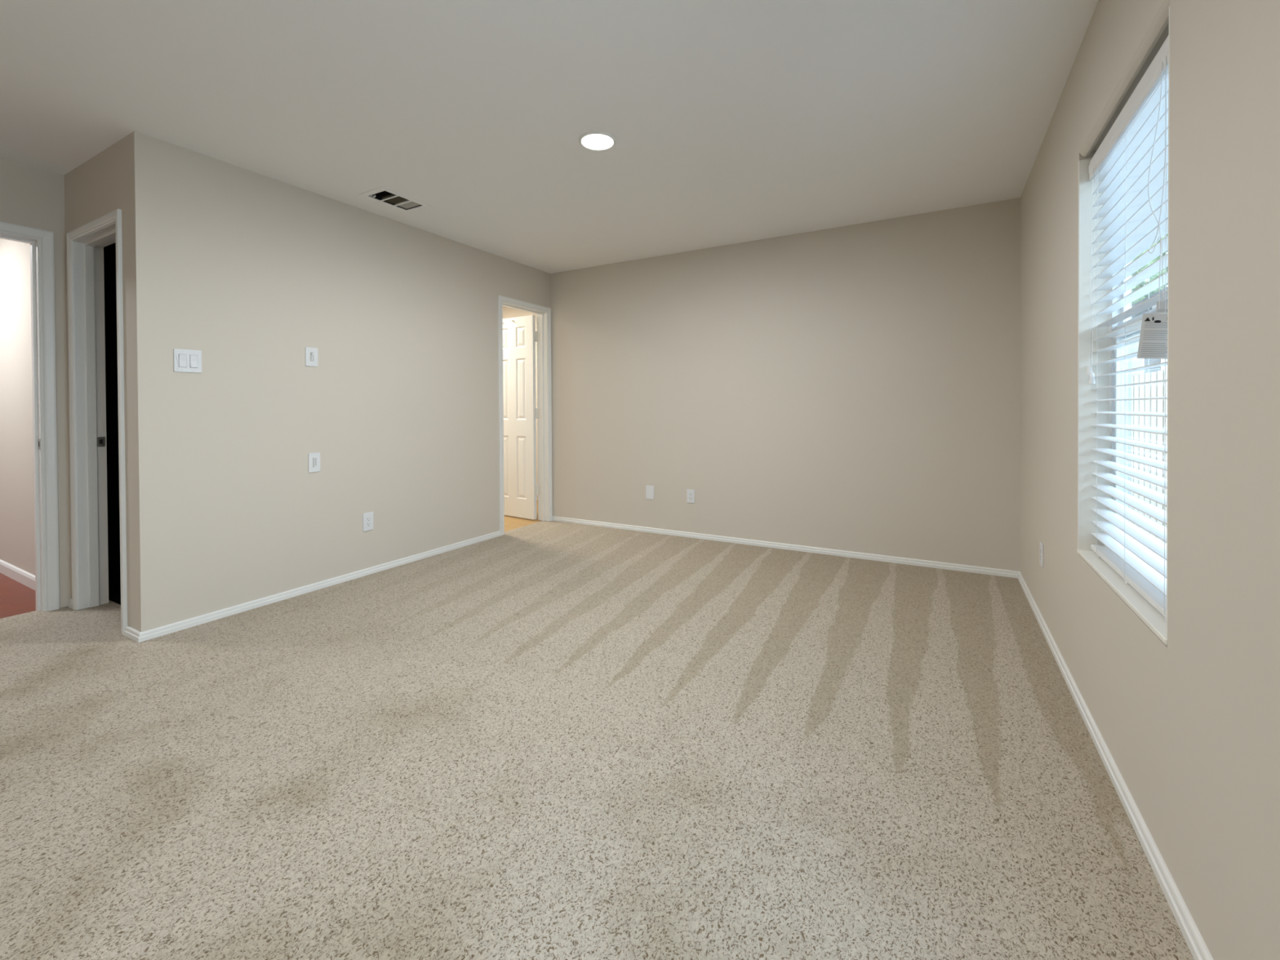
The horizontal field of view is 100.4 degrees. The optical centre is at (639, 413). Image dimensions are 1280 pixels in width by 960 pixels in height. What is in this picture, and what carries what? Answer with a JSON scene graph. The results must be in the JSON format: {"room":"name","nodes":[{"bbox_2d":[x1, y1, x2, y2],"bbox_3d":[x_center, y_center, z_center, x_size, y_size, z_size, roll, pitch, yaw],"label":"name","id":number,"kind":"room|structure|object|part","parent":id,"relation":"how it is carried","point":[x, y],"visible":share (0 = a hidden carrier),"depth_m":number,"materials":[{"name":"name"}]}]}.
{"room":"empty bedroom","nodes":[
{"label":"empty bedroom","id":0,"kind":"room"},
{"bbox_2d":[0,158,71,608],"bbox_3d":[-4.290,-0.103,1.283,0.120,2.440,4.054,0,1,29],"label":"wall","id":1,"kind":"structure","parent":0,"point":[31,197],"depth_m":2.99,"materials":[{"name":"beige paint"}]},
{"bbox_2d":[0,221,59,611],"bbox_3d":[-3.523,0.048,2.637,0.137,2.105,0.852,0,1,29],"label":"door frame","id":2,"kind":"structure","parent":1,"relation":"in","point":[41,242],"depth_m":2.95,"materials":[{"name":"white paint"}]},
{"bbox_3d":[-3.317,0.172,2.942,0.034,0.060,0.002,0,1,29],"label":"strike plate","id":3,"kind":"part","parent":2,"relation":"part of","materials":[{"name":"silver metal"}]},
{"bbox_2d":[0,131,172,631],"bbox_3d":[-3.971,-0.125,3.496,3.656,2.440,0.120,0,1,29],"label":"wall","id":4,"kind":"structure","parent":0,"point":[129,175],"depth_m":2.63,"materials":[{"name":"beige paint"}]},
{"bbox_2d":[0,559,35,590],"bbox_3d":[-4.471,1.060,3.713,2.570,0.080,0.014,0,1,29],"label":"baseboard","id":5,"kind":"structure","parent":4,"relation":"attached to","point":[27,579],"depth_m":3.48,"materials":[{"name":"white paint"}]},
{"bbox_2d":[67,598,72,608],"bbox_3d":[-3.209,1.075,3.007,0.083,0.042,0.015,0,1,29],"label":"baseboard","id":6,"kind":"structure","parent":4,"relation":"attached to","point":[69,604],"depth_m":3.00,"materials":[{"name":"white paint"}]},
{"bbox_2d":[66,208,127,635],"bbox_3d":[-2.835,0.046,2.854,0.719,2.097,0.137,0,1,29],"label":"door frame","id":7,"kind":"structure","parent":4,"relation":"in","point":[86,244],"depth_m":2.98,"materials":[{"name":"white paint"}]},
{"bbox_3d":[-2.831,0.063,2.861,0.651,2.063,0.122,0,1,29],"label":"frame","id":8,"kind":"part","parent":7,"relation":"part of","materials":[{"name":"white paint"}]},
{"bbox_3d":[-3.080,0.164,3.045,0.002,0.056,0.036,0,1,29],"label":"strike plate","id":9,"kind":"part","parent":7,"relation":"part of","materials":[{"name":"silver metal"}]},
{"bbox_2d":[123,625,141,642],"bbox_3d":[-2.467,1.074,2.592,0.179,0.042,0.015,0,1,29],"label":"baseboard","id":10,"kind":"structure","parent":4,"relation":"attached to","point":[129,632],"depth_m":2.59,"materials":[{"name":"white paint"}]},
{"bbox_2d":[103,242,120,595],"bbox_3d":[-2.421,-0.135,3.686,0.896,2.440,1.726,0,1,29],"label":"wall","id":11,"kind":"structure","parent":0,"point":[109,251],"depth_m":3.21,"materials":[{"name":"black"}]},
{"bbox_2d":[165,142,550,622],"bbox_3d":[-1.665,-0.142,3.996,0.120,2.440,3.003,0,1,29],"label":"wall","id":12,"kind":"structure","parent":0,"point":[399,407],"depth_m":3.28,"materials":[{"name":"beige paint"}]},
{"bbox_2d":[173,348,201,373],"bbox_3d":[-2.305,-0.266,2.718,0.012,0.116,0.116,0,1,29],"label":"light switch","id":13,"kind":"object","parent":12,"relation":"attached to","point":[184,360],"visible":1,"depth_m":2.71,"materials":[{"name":"white plastic"}]},
{"bbox_3d":[-2.315,-0.266,2.698,0.002,0.068,0.034,0,1,29],"label":"rocker frame","id":14,"kind":"part","parent":13,"relation":"part of","materials":[{"name":"grey plastic"}]},
{"bbox_3d":[-2.293,-0.266,2.738,0.002,0.068,0.034,0,1,29],"label":"rocker frame","id":15,"kind":"part","parent":13,"relation":"part of","materials":[{"name":"grey plastic"}]},
{"bbox_2d":[305,346,318,366],"bbox_3d":[-2.003,-0.343,3.254,0.015,0.116,0.074,0,1,29],"label":"dimmer switch","id":16,"kind":"object","parent":12,"relation":"attached to","point":[311,353],"visible":1,"depth_m":3.25,"materials":[{"name":"white plastic"}]},
{"bbox_2d":[308,452,320,472],"bbox_3d":[-1.998,0.304,3.271,0.008,0.118,0.070,0,1,29],"label":"wall plate","id":17,"kind":"object","parent":12,"relation":"attached to","point":[314,465],"visible":1,"depth_m":3.27,"materials":[{"name":"white plastic"}]},
{"bbox_2d":[138,530,501,642],"bbox_3d":[-1.809,1.062,3.600,0.015,0.042,2.417,0,1,29],"label":"baseboard","id":18,"kind":"structure","parent":12,"relation":"attached to","point":[185,624],"depth_m":3.16,"materials":[{"name":"white paint"}]},
{"bbox_2d":[362,511,373,531],"bbox_3d":[-1.825,0.729,3.579,0.008,0.122,0.074,0,1,29],"label":"power outlet","id":19,"kind":"object","parent":12,"relation":"attached to","point":[368,524],"visible":1,"depth_m":3.58,"materials":[{"name":"white plastic"}]},
{"bbox_2d":[366,515,370,527],"bbox_3d":[-1.823,0.729,3.578,0.002,0.067,0.034,0,1,29],"label":"receptacle","id":20,"kind":"object","parent":19,"relation":"attached to","point":[368,517],"depth_m":3.58,"materials":[{"name":"white plastic"}]},
{"bbox_2d":[497,294,552,535],"bbox_3d":[-1.371,0.018,5.135,0.750,2.097,0.712,0,1,29],"label":"door","id":21,"kind":"structure","parent":12,"relation":"in","point":[517,336],"depth_m":5.28,"materials":[{"name":"white paint"}]},
{"bbox_3d":[-1.169,0.018,5.022,0.016,2.097,0.712,0,1,29],"label":"casing","id":22,"kind":"part","parent":21,"relation":"part of","materials":[{"name":"white paint"}]},
{"bbox_2d":[502,306,537,500],"bbox_3d":[-2.241,-0.156,5.892,2.936,2.440,2.100,0,1,29],"label":"wall","id":23,"kind":"structure","parent":0,"point":[508,313],"depth_m":6.44,"materials":[{"name":"beige paint"}]},
{"bbox_2d":[0,0,1098,273],"bbox_3d":[-2.280,-1.395,2.519,7.761,0.100,8.400,0,1,29],"label":"ceiling","id":24,"kind":"structure","parent":0,"point":[731,122],"depth_m":2.31,"materials":[{"name":"white paint"}]},
{"bbox_2d":[358,186,431,213],"bbox_3d":[-1.557,-1.446,3.397,0.235,0.187,0.352,0,1,29],"label":"ceiling vent","id":25,"kind":"object","parent":24,"relation":"in","point":[384,196],"visible":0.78,"depth_m":3.41,"materials":[{"name":"white metal"}]},
{"bbox_2d":[578,131,616,151],"bbox_3d":[-0.212,-1.351,2.657,0.188,0.013,0.188,0,1,29],"label":"recessed light","id":26,"kind":"object","parent":24,"relation":"in","point":[591,140],"visible":1,"depth_m":2.64,"materials":[{"name":"white paint"}]},
{"bbox_2d":[0,500,1194,959],"bbox_3d":[-2.310,1.155,2.567,7.461,0.120,8.200,0,1,29],"label":"floor","id":27,"kind":"structure","parent":0,"point":[543,740],"depth_m":1.62,"materials":[{"name":"beige carpet"}]},
{"bbox_2d":[550,197,1020,571],"bbox_3d":[0.844,-0.159,4.381,4.125,2.440,0.120,0,1,29],"label":"wall","id":28,"kind":"structure","parent":0,"point":[853,388],"depth_m":4.06,"materials":[{"name":"beige paint"}]},
{"bbox_2d":[645,485,653,499],"bbox_3d":[0.088,0.707,4.742,0.078,0.122,0.007,0,1,29],"label":"blank plate","id":29,"kind":"object","parent":28,"relation":"attached to","point":[649,489],"visible":1,"depth_m":4.74,"materials":[{"name":"white plastic"}]},
{"bbox_2d":[686,488,694,502],"bbox_3d":[0.433,0.710,4.548,0.072,0.114,0.008,0,1,29],"label":"power outlet","id":30,"kind":"object","parent":28,"relation":"attached to","point":[690,493],"visible":1,"depth_m":4.55,"materials":[{"name":"white plastic"}]},
{"bbox_2d":[688,492,692,500],"bbox_3d":[0.432,0.710,4.546,0.034,0.067,0.002,0,1,29],"label":"receptacle","id":31,"kind":"object","parent":30,"relation":"attached to","point":[690,493],"depth_m":4.54,"materials":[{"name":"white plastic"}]},
{"bbox_2d":[551,515,1018,577],"bbox_3d":[0.783,1.041,4.352,3.805,0.042,0.015,0,1,29],"label":"baseboard","id":32,"kind":"structure","parent":28,"relation":"attached to","point":[993,571],"depth_m":4.06,"materials":[{"name":"white paint"}]},
{"bbox_2d":[1020,0,1279,959],"bbox_3d":[0.754,-0.120,0.251,0.150,2.440,7.177,0,1,29],"label":"wall","id":33,"kind":"structure","parent":0,"point":[1190,724],"depth_m":1.09,"materials":[{"name":"beige paint"}]},
{"bbox_2d":[1040,541,1043,567],"bbox_3d":[2.036,0.717,2.703,0.008,0.116,0.072,0,1,29],"label":"power outlet","id":34,"kind":"object","parent":33,"relation":"attached to","point":[1041,543],"visible":1,"depth_m":2.69,"materials":[{"name":"white plastic"}]},
{"bbox_2d":[1040,546,1041,561],"bbox_3d":[2.033,0.717,2.704,0.002,0.067,0.034,0,1,29],"label":"receptacle","id":35,"kind":"object","parent":34,"relation":"attached to","point":[1040,547],"depth_m":2.70,"materials":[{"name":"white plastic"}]},
{"bbox_2d":[1017,571,1213,959],"bbox_3d":[0.689,1.079,0.302,0.015,0.042,7.177,0,1,29],"label":"baseboard","id":36,"kind":"structure","parent":33,"relation":"attached to","point":[1192,935],"depth_m":1.41,"materials":[{"name":"white paint"}]},
{"bbox_2d":[1076,0,1169,644],"bbox_3d":[1.484,-0.218,1.579,0.135,1.497,0.894,0,1,29],"label":"window","id":37,"kind":"structure","parent":33,"relation":"in","point":[1148,614],"depth_m":1.96,"materials":[{"name":"white paint"}]},
{"bbox_3d":[1.524,-0.225,1.557,0.044,1.483,0.870,0,1,29],"label":"frame","id":38,"kind":"part","parent":37,"relation":"part of","materials":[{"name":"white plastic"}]},
{"bbox_3d":[1.488,0.524,1.586,0.135,0.014,0.894,0,1,29],"label":"sill","id":39,"kind":"part","parent":37,"relation":"part of","materials":[{"name":"white paint"}]},
{"bbox_2d":[1086,35,1168,621],"bbox_3d":[1.470,-0.207,1.587,0.075,1.443,0.858,0,1,29],"label":"blind","id":40,"kind":"object","parent":37,"relation":"attached to","point":[1131,160],"visible":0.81,"depth_m":1.59,"materials":[{"name":"white plastic"}]},
{"bbox_3d":[1.637,-0.527,1.931,0.002,0.707,0.032,0,1,24],"label":"lift cord","id":41,"kind":"part","parent":40,"relation":"part of","materials":[{"name":"white plastic"}]},
{"bbox_3d":[1.620,-0.511,1.901,0.002,0.737,0.032,0,1,24],"label":"lift cord","id":42,"kind":"part","parent":40,"relation":"part of","materials":[{"name":"white fabric"}]},
{"bbox_3d":[1.644,-0.195,1.876,0.054,1.380,0.005,0,1,29],"label":"ladder cord","id":43,"kind":"part","parent":40,"relation":"part of","materials":[{"name":"white fabric"}]},
{"bbox_3d":[1.482,0.498,1.588,0.051,0.017,0.848,0,1,29],"label":"rail","id":44,"kind":"part","parent":40,"relation":"part of","materials":[{"name":"white plastic"}]},
{"bbox_3d":[1.485,-0.191,1.593,0.054,1.380,0.005,0,1,29],"label":"ladder cord","id":45,"kind":"part","parent":40,"relation":"part of","materials":[{"name":"white fabric"}]},
{"bbox_2d":[1137,313,1167,359],"bbox_3d":[1.282,-0.191,1.323,0.071,0.117,0.002,0,1,35],"label":"tag","id":46,"kind":"object","parent":40,"relation":"hanging from","point":[1153,343],"visible":0.86,"depth_m":1.32,"materials":[{"name":"white paper"}]},
{"bbox_3d":[1.307,-0.566,1.350,0.009,0.615,0.066,0,1,24],"label":"tilt cord","id":47,"kind":"part","parent":40,"relation":"part of","materials":[{"name":"white plastic"}]},
{"bbox_3d":[1.296,-0.573,1.333,0.003,0.600,0.061,0,1,15],"label":"tilt cord","id":48,"kind":"part","parent":40,"relation":"part of","materials":[{"name":"white plastic"}]},
{"bbox_2d":[1155,300,1167,313],"bbox_3d":[1.306,-0.265,1.327,0.031,0.031,0.001,0,1,35],"label":"tag","id":49,"kind":"object","parent":40,"relation":"attached to","point":[1162,309],"visible":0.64,"depth_m":1.33,"materials":[{"name":"white"}]},
{"bbox_3d":[1.326,-0.188,1.309,0.054,1.380,0.005,0,1,29],"label":"ladder cord","id":50,"kind":"part","parent":40,"relation":"part of","materials":[{"name":"white fabric"}]},
{"bbox_3d":[1.531,-0.599,1.548,0.017,0.675,0.810,0,1,29],"label":"sash","id":51,"kind":"part","parent":37,"relation":"part of","materials":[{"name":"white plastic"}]},
{"bbox_3d":[1.518,0.088,1.564,0.018,0.788,0.810,0,1,29],"label":"sash","id":52,"kind":"part","parent":37,"relation":"part of","materials":[{"name":"white plastic"}]},
{"label":"outside","id":53,"kind":"structure","parent":0,"visible":0},
{"bbox_3d":[27.514,1.316,7.544,39.339,0.050,80.000,0,1,29],"label":"ground","id":54,"kind":"structure","parent":53,"visible":0},
{"bbox_2d":[1130,369,1167,543],"bbox_3d":[7.204,0.459,9.182,0.110,1.850,25.050,0,1,29],"label":"fence","id":55,"kind":"object","parent":54,"relation":"on","point":[1156,389],"visible":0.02,"depth_m":5.04,"materials":[{"name":"beige plastic"}]},
{"bbox_2d":[1131,286,1167,375],"bbox_3d":[13.635,-1.343,8.399,9.400,5.400,11.000,0,1,29],"label":"house","id":56,"kind":"structure","parent":54,"relation":"on","point":[1135,362],"depth_m":10.39,"materials":[{"name":"grey"}]},
{"bbox_2d":[1131,233,1168,305],"bbox_3d":[16.988,-2.709,17.412,5.203,7.935,5.241,0,1,29],"label":"tree","id":57,"kind":"object","parent":54,"relation":"on","point":[1165,270],"visible":0.03,"depth_m":16.55,"materials":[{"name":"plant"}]}
]}

